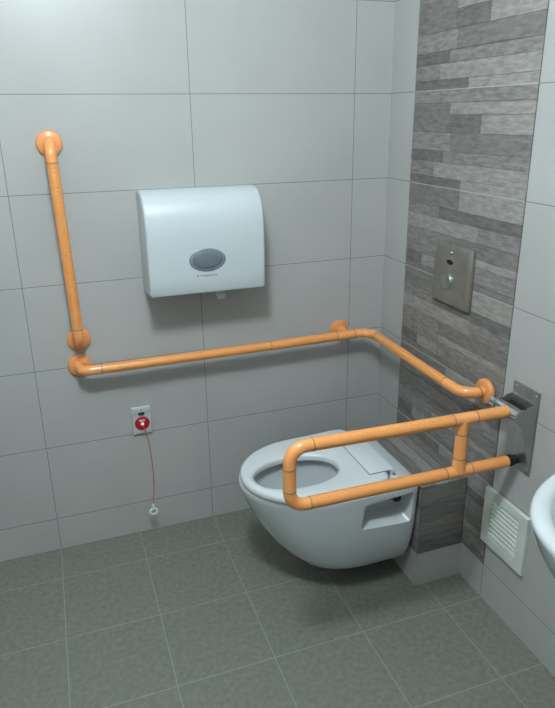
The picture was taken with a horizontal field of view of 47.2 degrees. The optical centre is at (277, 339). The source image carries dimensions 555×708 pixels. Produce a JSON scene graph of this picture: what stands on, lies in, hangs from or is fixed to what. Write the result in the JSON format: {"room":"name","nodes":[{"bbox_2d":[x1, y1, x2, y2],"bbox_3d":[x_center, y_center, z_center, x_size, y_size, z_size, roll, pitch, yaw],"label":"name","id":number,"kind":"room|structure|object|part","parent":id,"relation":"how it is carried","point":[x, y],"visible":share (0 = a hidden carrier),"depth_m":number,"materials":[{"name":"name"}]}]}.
{"room":"public restroom","nodes":[
{"label":"public restroom","id":0,"kind":"room"},
{"bbox_2d":[0,0,394,561],"bbox_3d":[-0.679,-0.437,2.130,2.300,2.550,0.100,-7,21,-18],"label":"wall","id":1,"kind":"structure","parent":0,"point":[290,100],"depth_m":2.25,"materials":[{"name":"grey tile"}]},
{"bbox_2d":[35,130,90,349],"bbox_3d":[-0.691,-0.297,2.066,0.097,0.733,0.093,-7,21,-18],"label":"grab bar","id":2,"kind":"object","parent":1,"relation":"attached to","point":[48,143],"visible":1,"depth_m":2.01,"materials":[{"name":"orange plastic"}]},
{"bbox_2d":[131,405,157,514],"bbox_3d":[-0.501,0.466,2.422,0.069,0.443,0.062,-7,21,-18],"label":"switch","id":3,"kind":"object","parent":1,"relation":"attached to","point":[141,415],"visible":1,"depth_m":2.38,"materials":[{"name":"grey plastic"}]},
{"bbox_3d":[-0.486,0.476,2.422,0.020,0.329,0.038,-13,23,-30],"label":"cord","id":4,"kind":"part","parent":3,"relation":"part of","materials":[{"name":"fabric"}]},
{"bbox_2d":[136,184,264,298],"bbox_3d":[-0.258,-0.324,2.175,0.399,0.383,0.170,-7,21,-18],"label":"paper towel dispenser","id":5,"kind":"object","parent":1,"relation":"attached to","point":[193,240],"visible":1,"depth_m":2.10,"materials":[{"name":"white plastic"}]},
{"bbox_2d":[68,320,494,403],"bbox_3d":[0.011,0.041,2.342,1.436,0.088,0.582,3,20,10],"label":"grab bar","id":6,"kind":"object","parent":1,"relation":"attached to","point":[78,364],"visible":1,"depth_m":2.27,"materials":[{"name":"orange plastic"}]},
{"bbox_2d":[0,508,554,707],"bbox_3d":[-0.127,1.310,1.149,2.500,0.100,3.300,-7,21,-18],"label":"floor","id":7,"kind":"structure","parent":0,"point":[212,611],"depth_m":2.04,"materials":[{"name":"grey tile"}]},
{"bbox_2d":[377,0,554,676],"bbox_3d":[0.970,-0.102,1.125,0.100,2.550,3.200,-7,21,-18],"label":"wall","id":8,"kind":"structure","parent":0,"point":[525,603],"depth_m":1.90,"materials":[{"name":"tile"}]},
{"bbox_2d":[238,429,417,568],"bbox_3d":[0.143,0.578,2.238,0.563,0.354,0.434,-7,21,-18],"label":"toilet","id":9,"kind":"object","parent":8,"relation":"attached to","point":[373,529],"visible":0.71,"depth_m":2.11,"materials":[{"name":"white ceramic"}]},
{"bbox_3d":[0.100,0.434,2.168,0.465,0.027,0.407,-7,21,-18],"label":"seat","id":10,"kind":"part","parent":9,"relation":"part of","materials":[{"name":"white plastic"}]},
{"bbox_2d":[283,380,540,510],"bbox_3d":[0.364,0.302,1.755,0.749,0.266,0.126,-7,21,-18],"label":"grab rail","id":11,"kind":"object","parent":8,"relation":"attached to","point":[521,406],"visible":1,"depth_m":1.77,"materials":[{"name":"orange plastic"}]},
{"bbox_3d":[0.519,0.299,1.802,0.035,0.078,0.035,-7,21,-18],"label":"post","id":12,"kind":"part","parent":11,"relation":"part of","materials":[{"name":"orange plastic"}]},
{"bbox_3d":[0.718,0.259,1.863,0.004,0.266,0.110,-7,21,-18],"label":"wall plate","id":13,"kind":"part","parent":11,"relation":"part of","materials":[{"name":"metal"}]},
{"bbox_2d":[376,434,466,585],"bbox_3d":[0.498,0.602,2.371,0.186,0.400,0.406,-7,21,-18],"label":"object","id":14,"kind":"structure","parent":8,"relation":"attached to","point":[434,550],"depth_m":2.21,"materials":[{"name":"tile"}]},
{"bbox_2d":[432,240,475,312],"bbox_3d":[0.569,-0.212,2.080,0.025,0.200,0.207,-7,21,-18],"label":"flush plate","id":15,"kind":"object","parent":8,"relation":"attached to","point":[454,265],"visible":1,"depth_m":2.06,"materials":[{"name":"metal"}]},
{"bbox_2d":[396,0,548,563],"bbox_3d":[0.576,-0.473,2.003,0.004,2.401,0.604,-7,21,-18],"label":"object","id":16,"kind":"structure","parent":8,"relation":"attached to","point":[479,63],"depth_m":1.98,"materials":[{"name":"tile"}]},
{"bbox_2d":[480,485,530,575],"bbox_3d":[0.713,0.596,1.997,0.014,0.203,0.199,-7,21,-18],"label":"air vent","id":17,"kind":"object","parent":8,"relation":"in","point":[505,529],"visible":0.97,"depth_m":1.98,"materials":[{"name":"white plastic"}]},
{"bbox_2d":[530,474,554,577],"bbox_3d":[0.724,0.485,1.168,0.479,0.492,0.600,-7,21,-18],"label":"basin","id":18,"kind":"object","parent":8,"relation":"attached to","point":[542,505],"visible":1,"depth_m":1.19,"materials":[{"name":"white ceramic"}]}
]}

